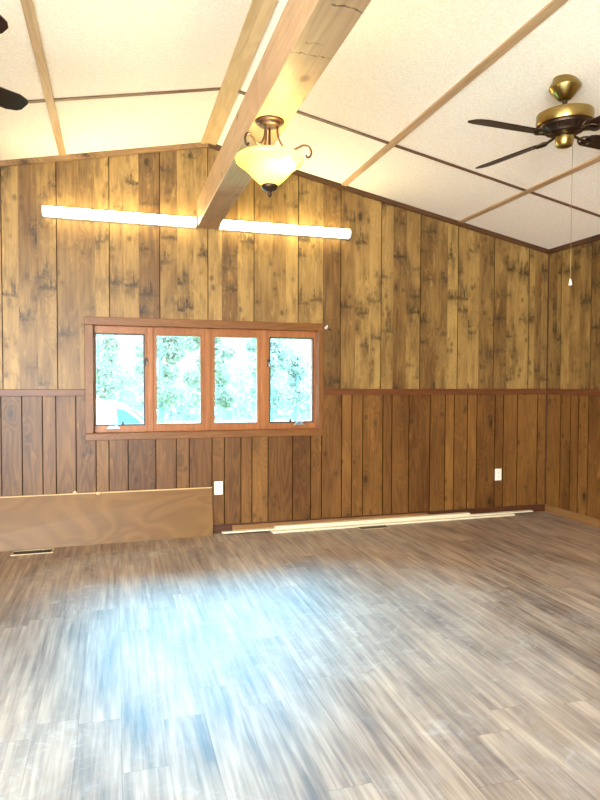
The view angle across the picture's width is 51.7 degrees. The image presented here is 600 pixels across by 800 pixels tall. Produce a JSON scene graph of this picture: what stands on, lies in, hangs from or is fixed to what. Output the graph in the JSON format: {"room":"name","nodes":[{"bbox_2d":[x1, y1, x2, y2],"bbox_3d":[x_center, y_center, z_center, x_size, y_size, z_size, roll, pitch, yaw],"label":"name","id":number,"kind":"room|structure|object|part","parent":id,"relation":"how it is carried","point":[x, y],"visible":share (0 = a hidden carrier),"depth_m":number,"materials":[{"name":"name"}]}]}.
{"room":"empty living room","nodes":[
{"label":"empty living room","id":0,"kind":"room"},
{"bbox_2d":[117,392,309,422],"bbox_3d":[-10.391,0.240,49.638,120.000,0.001,89.600,0,2,-17],"label":"ground","id":1,"kind":"structure","parent":0,"point":[240,419],"depth_m":29.01,"materials":[{"name":"white"}]},
{"bbox_2d":[96,335,133,400],"bbox_3d":[-6.652,-0.787,20.715,2.151,3.886,2.032,0,2,-17],"label":"tree","id":2,"kind":"object","parent":1,"relation":"on","point":[102,391],"visible":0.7,"depth_m":20.59,"materials":[{"name":"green plant"}]},
{"bbox_2d":[96,398,142,423],"bbox_3d":[-4.480,0.707,11.412,4.866,1.490,1.761,0,2,-17],"label":"car","id":3,"kind":"object","parent":1,"relation":"on","point":[107,410],"visible":0.04,"depth_m":10.93,"materials":[{"name":"white paint"}]},
{"bbox_2d":[132,336,186,422],"bbox_3d":[-4.562,-0.790,20.334,1.869,3.929,1.892,0,2,-17],"label":"tree","id":4,"kind":"object","parent":1,"relation":"on","point":[175,351],"visible":0.59,"depth_m":20.34,"materials":[{"name":"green plant"}]},
{"bbox_2d":[96,337,310,420],"bbox_3d":[-2.421,-0.909,29.836,36.334,3.953,3.273,0,2,-17],"label":"shrubbery","id":5,"kind":"object","parent":1,"relation":"on","point":[180,412],"visible":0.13,"depth_m":28.71,"materials":[{"name":"green plant"}]},
{"bbox_2d":[177,337,229,408],"bbox_3d":[-2.709,-0.540,17.220,1.422,3.634,1.700,0,2,-17],"label":"tree","id":6,"kind":"object","parent":1,"relation":"on","point":[220,350],"visible":0.35,"depth_m":16.86,"materials":[{"name":"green plant"}]},
{"bbox_2d":[191,345,236,408],"bbox_3d":[-3.203,-0.500,23.259,1.699,3.180,2.048,0,2,-17],"label":"tree","id":7,"kind":"object","parent":1,"relation":"on","point":[224,398],"visible":0.38,"depth_m":23.28,"materials":[{"name":"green plant"}]},
{"bbox_2d":[244,338,279,406],"bbox_3d":[-1.223,-0.656,20.787,1.193,3.653,1.401,0,2,-17],"label":"tree","id":8,"kind":"object","parent":1,"relation":"on","point":[250,344],"visible":0.32,"depth_m":20.56,"materials":[{"name":"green plant"}]},
{"bbox_2d":[246,339,297,420],"bbox_3d":[-1.069,-0.835,23.004,1.854,3.873,1.917,0,2,-17],"label":"tree","id":9,"kind":"object","parent":1,"relation":"on","point":[282,353],"visible":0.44,"depth_m":22.95,"materials":[{"name":"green plant"}]},
{"bbox_2d":[275,345,310,420],"bbox_3d":[-0.401,-0.732,26.329,1.693,3.466,1.648,0,2,6],"label":"tree","id":10,"kind":"object","parent":1,"relation":"on","point":[297,365],"visible":0.62,"depth_m":26.28,"materials":[{"name":"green plant"}]},
{"bbox_2d":[0,148,547,524],"bbox_3d":[-0.801,-0.548,5.348,7.066,3.600,0.120,0,2,-17],"label":"wall","id":11,"kind":"structure","parent":0,"point":[411,300],"depth_m":5.51,"materials":[{"name":"brown wood"}]},
{"bbox_2d":[0,389,84,395],"bbox_3d":[-2.907,-0.052,4.665,2.434,0.055,0.018,0,2,-17],"label":"trim","id":12,"kind":"structure","parent":11,"relation":"attached to","point":[3,392],"depth_m":4.91,"materials":[{"name":"brown wood"}]},
{"bbox_2d":[0,142,207,166],"bbox_3d":[-2.422,-1.801,4.751,3.433,0.733,0.022,0,2,-17],"label":"trim","id":13,"kind":"structure","parent":11,"relation":"attached to","point":[24,161],"depth_m":4.98,"materials":[{"name":"beige wood"}]},
{"bbox_2d":[41,205,196,227],"bbox_3d":[-1.444,-1.487,5.023,1.209,0.086,0.077,0,2,-17],"label":"strip light","id":14,"kind":"object","parent":11,"relation":"attached to","point":[47,211],"visible":1,"depth_m":5.00,"materials":[{"name":"white plastic"}]},
{"bbox_2d":[84,316,323,440],"bbox_3d":[-0.782,-0.179,5.355,2.034,1.005,0.140,0,2,-17],"label":"window","id":15,"kind":"structure","parent":11,"relation":"in","point":[149,328],"depth_m":5.34,"materials":[{"name":"brown wood"}]},
{"bbox_3d":[-1.708,-0.168,5.017,0.067,0.881,0.020,0,2,-17],"label":"casing","id":16,"kind":"part","parent":15,"relation":"part of","materials":[{"name":"brown wood"}]},
{"bbox_3d":[-1.499,-0.172,5.178,0.425,0.881,0.050,0,2,-17],"label":"sash","id":17,"kind":"part","parent":15,"relation":"part of","materials":[{"name":"orange wood"}]},
{"bbox_3d":[-1.038,-0.175,5.315,0.432,0.881,0.050,0,2,-17],"label":"sash","id":18,"kind":"part","parent":15,"relation":"part of","materials":[{"name":"orange wood"}]},
{"bbox_3d":[-0.767,0.296,5.312,2.034,0.058,0.020,0,2,-17],"label":"casing","id":19,"kind":"part","parent":15,"relation":"part of","materials":[{"name":"brown wood"}]},
{"bbox_3d":[-0.764,-0.647,5.282,2.034,0.066,0.020,0,2,-17],"label":"casing","id":20,"kind":"part","parent":15,"relation":"part of","materials":[{"name":"brown wood"}]},
{"bbox_3d":[-0.567,-0.178,5.455,0.446,0.881,0.050,0,2,-17],"label":"sash","id":21,"kind":"part","parent":15,"relation":"part of","materials":[{"name":"orange wood"}]},
{"bbox_3d":[-0.086,-0.181,5.598,0.454,0.881,0.050,0,2,-17],"label":"sash","id":22,"kind":"part","parent":15,"relation":"part of","materials":[{"name":"orange wood"}]},
{"bbox_3d":[0.184,-0.180,5.580,0.053,0.881,0.020,0,2,-17],"label":"casing","id":23,"kind":"part","parent":15,"relation":"part of","materials":[{"name":"brown wood"}]},
{"bbox_2d":[214,481,222,494],"bbox_3d":[-0.703,0.761,5.352,0.074,0.116,0.009,0,2,-17],"label":"wall outlet","id":24,"kind":"object","parent":11,"relation":"attached to","point":[218,485],"visible":1,"depth_m":5.35,"materials":[{"name":"white plastic"}]},
{"bbox_2d":[197,0,370,228],"bbox_3d":[0.438,-1.436,1.137,0.175,0.226,8.600,0,2,-17],"label":"ceiling beam","id":25,"kind":"structure","parent":11,"relation":"attached to","point":[308,34],"depth_m":2.73,"materials":[{"name":"brown wood"}]},
{"bbox_2d":[235,115,311,197],"bbox_3d":[-0.141,-1.198,3.107,0.376,0.376,0.379,0,2,-17],"label":"ceiling light","id":26,"kind":"object","parent":25,"relation":"attached to","point":[269,165],"visible":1,"depth_m":3.01,"materials":[{"name":"beige glass"}]},
{"bbox_3d":[-0.214,-1.275,2.975,0.011,0.154,0.181,1,2,30],"label":"scroll arm","id":27,"kind":"part","parent":26,"relation":"part of","materials":[{"name":"brown metal"}]},
{"bbox_3d":[-0.152,-1.211,3.083,0.011,0.281,0.012,0,2,-17],"label":"stem","id":28,"kind":"part","parent":26,"relation":"part of","materials":[{"name":"brown metal"}]},
{"bbox_3d":[-0.152,-1.137,3.086,0.342,0.139,0.342,0,2,-17],"label":"lamp shade","id":29,"kind":"part","parent":26,"relation":"part of","materials":[{"name":"beige glass"}]},
{"bbox_3d":[-0.028,-1.278,3.080,0.181,0.154,0.011,0,2,0],"label":"scroll arm","id":30,"kind":"part","parent":26,"relation":"part of","materials":[{"name":"brown metal"}]},
{"bbox_2d":[218,220,350,238],"bbox_3d":[-0.119,-1.496,5.418,1.193,0.086,0.077,0,2,-17],"label":"strip light","id":31,"kind":"object","parent":11,"relation":"attached to","point":[226,225],"visible":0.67,"depth_m":5.39,"materials":[{"name":"white plastic"}]},
{"bbox_2d":[208,143,548,253],"bbox_3d":[0.868,-1.822,5.730,3.433,0.733,0.022,0,2,-17],"label":"trim","id":32,"kind":"structure","parent":11,"relation":"attached to","point":[217,147],"depth_m":5.77,"materials":[{"name":"brown wood"}]},
{"bbox_2d":[213,504,544,533],"bbox_3d":[-0.793,1.116,5.335,6.854,0.074,0.012,0,2,-17],"label":"baseboard","id":33,"kind":"structure","parent":11,"relation":"attached to","point":[536,507],"depth_m":5.99,"materials":[{"name":"brown wood"}]},
{"bbox_2d":[323,389,546,394],"bbox_3d":[1.358,-0.079,5.934,2.398,0.055,0.018,0,2,-17],"label":"trim","id":34,"kind":"structure","parent":11,"relation":"attached to","point":[325,391],"depth_m":5.89,"materials":[{"name":"brown wood"}]},
{"bbox_2d":[495,469,500,479],"bbox_3d":[1.967,0.740,6.146,0.074,0.116,0.009,0,2,-17],"label":"wall outlet","id":35,"kind":"object","parent":11,"relation":"attached to","point":[497,471],"visible":1,"depth_m":6.14,"materials":[{"name":"white plastic"}]},
{"bbox_2d":[544,394,547,503],"bbox_3d":[2.499,0.500,6.294,0.013,1.118,0.013,0,2,-17],"label":"trim","id":36,"kind":"structure","parent":11,"relation":"attached to","point":[546,394],"depth_m":6.29,"materials":[{"name":"brown wood"}]},
{"bbox_2d":[546,254,549,388],"bbox_3d":[2.503,-0.790,6.255,0.012,1.353,0.012,0,2,-17],"label":"trim","id":37,"kind":"structure","parent":11,"relation":"attached to","point":[548,254],"depth_m":6.25,"materials":[{"name":"brown wood"}]},
{"bbox_2d":[0,511,599,799],"bbox_3d":[0.437,1.335,1.226,7.066,0.100,8.800,0,2,-17],"label":"floor","id":38,"kind":"structure","parent":0,"point":[450,659],"depth_m":2.87,"materials":[{"name":"laminate"}]},
{"bbox_2d":[10,548,53,555],"bbox_3d":[-2.049,1.165,4.749,0.300,0.006,0.124,0,2,-17],"label":"floor vent","id":39,"kind":"object","parent":38,"relation":"in","point":[49,550],"visible":1,"depth_m":4.75,"materials":[{"name":"beige metal"}]},
{"bbox_2d":[0,487,212,551],"bbox_3d":[-1.908,0.960,4.929,2.435,0.405,0.132,0,2,-17],"label":"plywood sheet","id":40,"kind":"object","parent":38,"relation":"on","point":[27,522],"visible":1,"depth_m":5.03,"materials":[{"name":"brown wood"}]},
{"bbox_2d":[356,525,390,529],"bbox_3d":[0.661,1.147,5.582,0.300,0.006,0.110,0,2,-17],"label":"floor vent","id":41,"kind":"object","parent":38,"relation":"in","point":[373,526],"visible":1,"depth_m":5.58,"materials":[{"name":"beige metal"}]},
{"bbox_2d":[271,513,514,533],"bbox_3d":[0.930,1.138,5.765,2.470,0.014,0.085,0,2,-18],"label":"trim board","id":42,"kind":"object","parent":38,"relation":"on","point":[510,514],"visible":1,"depth_m":5.68,"materials":[{"name":"beige wood"}]},
{"bbox_2d":[221,510,532,533],"bbox_3d":[0.831,1.124,5.763,3.140,0.013,0.050,0,2,-17],"label":"trim board","id":43,"kind":"object","parent":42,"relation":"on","point":[519,511],"visible":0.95,"depth_m":5.70,"materials":[{"name":"beige wood"}]},
{"bbox_2d":[232,513,427,530],"bbox_3d":[0.315,1.105,5.630,1.884,0.047,0.029,0,2,-17],"label":"trim board","id":44,"kind":"object","parent":43,"relation":"on","point":[261,525],"visible":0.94,"depth_m":5.55,"materials":[{"name":"brown wood"}]},
{"bbox_2d":[274,512,469,528],"bbox_3d":[0.706,1.107,5.710,1.950,0.022,0.055,0,2,-17],"label":"trim board","id":45,"kind":"object","parent":43,"relation":"on","point":[460,513],"visible":1,"depth_m":5.67,"materials":[{"name":"beige wood"}]},
{"bbox_2d":[0,0,599,248],"bbox_3d":[0.443,-1.740,1.139,7.066,0.811,8.820,0,2,-17],"label":"ceiling","id":46,"kind":"structure","parent":0,"point":[400,57],"depth_m":3.88,"materials":[{"name":"white paint"}]},
{"bbox_2d":[0,15,27,110],"bbox_3d":[-1.800,-1.569,2.485,1.251,0.401,1.304,0,2,-17],"label":"ceiling fan","id":47,"kind":"object","parent":46,"relation":"hanging from","point":[11,100],"visible":1,"depth_m":2.98,"materials":[{"name":"brown wood"}]},
{"bbox_3d":[-1.353,-1.428,2.380,0.511,0.035,0.136,1,2,18],"label":"blade","id":48,"kind":"part","parent":47,"relation":"part of","materials":[{"name":"brown wood"}]},
{"bbox_3d":[-1.507,-1.443,2.849,0.136,0.035,0.511,1,2,36],"label":"blade","id":49,"kind":"part","parent":47,"relation":"part of","materials":[{"name":"brown wood"}]},
{"bbox_2d":[28,99,45,102],"bbox_3d":[-2.149,-1.784,3.773,1.117,0.234,0.030,0,2,-17],"label":"trim","id":50,"kind":"structure","parent":46,"relation":"attached to","point":[37,100],"depth_m":3.91,"materials":[{"name":"brown wood"}]},
{"bbox_2d":[20,0,65,155],"bbox_3d":[-0.653,-1.802,0.789,0.050,0.022,8.578,0,2,-17],"label":"trim","id":51,"kind":"structure","parent":46,"relation":"attached to","point":[27,5],"depth_m":3.51,"materials":[{"name":"beige wood"}]},
{"bbox_2d":[54,87,220,101],"bbox_3d":[-1.056,-2.020,4.091,1.063,0.223,0.030,0,2,-17],"label":"trim","id":52,"kind":"structure","parent":46,"relation":"attached to","point":[217,88],"depth_m":4.08,"materials":[{"name":"brown wood"}]},
{"bbox_2d":[201,0,276,145],"bbox_3d":[0.450,-2.033,1.110,0.124,0.028,8.578,0,2,-17],"label":"trim","id":53,"kind":"structure","parent":46,"relation":"attached to","point":[259,12],"depth_m":3.89,"materials":[{"name":"brown wood"}]},
{"bbox_2d":[238,90,388,143],"bbox_3d":[0.115,-2.020,4.439,1.132,0.237,0.030,0,2,-17],"label":"trim","id":54,"kind":"structure","parent":46,"relation":"attached to","point":[240,91],"depth_m":4.48,"materials":[{"name":"brown wood"}]},
{"bbox_2d":[341,0,567,185],"bbox_3d":[1.618,-1.802,1.465,0.050,0.022,8.578,0,2,-17],"label":"trim","id":55,"kind":"structure","parent":46,"relation":"attached to","point":[552,6],"depth_m":3.59,"materials":[{"name":"beige wood"}]},
{"bbox_2d":[394,145,525,190],"bbox_3d":[1.253,-1.788,4.786,1.144,0.239,0.030,0,2,-17],"label":"trim","id":56,"kind":"structure","parent":46,"relation":"attached to","point":[396,146],"depth_m":4.77,"materials":[{"name":"brown wood"}]},
{"bbox_2d":[459,155,599,222],"bbox_3d":[2.760,-1.570,1.812,0.046,0.021,8.578,0,2,-17],"label":"trim","id":57,"kind":"structure","parent":46,"relation":"attached to","point":[588,163],"depth_m":4.85,"materials":[{"name":"beige wood"}]},
{"bbox_2d":[468,74,599,285],"bbox_3d":[1.488,-1.231,3.495,1.006,1.179,1.005,1,2,18],"label":"ceiling fan","id":58,"kind":"object","parent":46,"relation":"hanging from","point":[562,123],"visible":1,"depth_m":3.40,"materials":[{"name":"gold metal"}]},
{"bbox_3d":[1.299,-1.516,3.861,0.135,0.056,0.510,-1,2,-26],"label":"blade","id":59,"kind":"part","parent":58,"relation":"part of","materials":[{"name":"brown wood"}]},
{"bbox_3d":[1.113,-1.456,3.304,0.509,0.061,0.135,-1,2,-27],"label":"blade","id":60,"kind":"part","parent":58,"relation":"part of","materials":[{"name":"brown wood"}]},
{"bbox_2d":[539,116,590,137],"bbox_3d":[1.488,-1.522,3.483,0.276,0.070,0.276,0,2,-17],"label":"motor","id":61,"kind":"object","parent":58,"relation":"attached to","point":[559,126],"depth_m":3.40,"materials":[{"name":"brown metal"}]},
{"bbox_3d":[1.512,-1.061,3.459,0.011,0.780,0.004,2,2,40],"label":"pull chain","id":62,"kind":"part","parent":58,"relation":"part of","materials":[{"name":"metal"}]},
{"bbox_3d":[1.864,-1.515,3.676,0.509,0.051,0.137,-1,2,-26],"label":"blade","id":63,"kind":"part","parent":58,"relation":"part of","materials":[{"name":"brown wood"}]},
{"bbox_3d":[1.677,-1.456,3.113,0.137,0.042,0.510,-1,2,-27],"label":"blade","id":64,"kind":"part","parent":58,"relation":"part of","materials":[{"name":"brown wood"}]},
{"bbox_2d":[530,192,599,216],"bbox_3d":[2.312,-1.573,5.108,0.975,0.205,0.030,0,2,-17],"label":"trim","id":65,"kind":"structure","parent":46,"relation":"attached to","point":[533,193],"depth_m":5.06,"materials":[{"name":"brown wood"}]},
{"bbox_2d":[546,240,599,518],"bbox_3d":[3.763,-0.087,2.232,0.100,2.900,8.720,0,2,-17],"label":"wall","id":66,"kind":"structure","parent":0,"point":[573,421],"depth_m":5.91,"materials":[{"name":"brown wood"}]},
{"bbox_2d":[545,504,599,527],"bbox_3d":[3.722,1.228,2.200,0.012,0.074,8.600,0,2,-17],"label":"baseboard","id":67,"kind":"structure","parent":66,"relation":"attached to","point":[585,519],"depth_m":5.91,"materials":[{"name":"brown wood"}]},
{"bbox_2d":[547,389,599,395],"bbox_3d":[3.725,0.046,2.154,0.018,0.055,8.582,0,2,-17],"label":"trim","id":68,"kind":"structure","parent":66,"relation":"attached to","point":[549,391],"depth_m":5.89,"materials":[{"name":"brown wood"}]},
{"bbox_2d":[549,234,599,253],"bbox_3d":[3.727,-1.356,2.107,0.024,0.046,8.578,0,2,-17],"label":"trim","id":69,"kind":"structure","parent":66,"relation":"attached to","point":[596,237],"depth_m":5.85,"materials":[{"name":"brown wood"}]}
]}

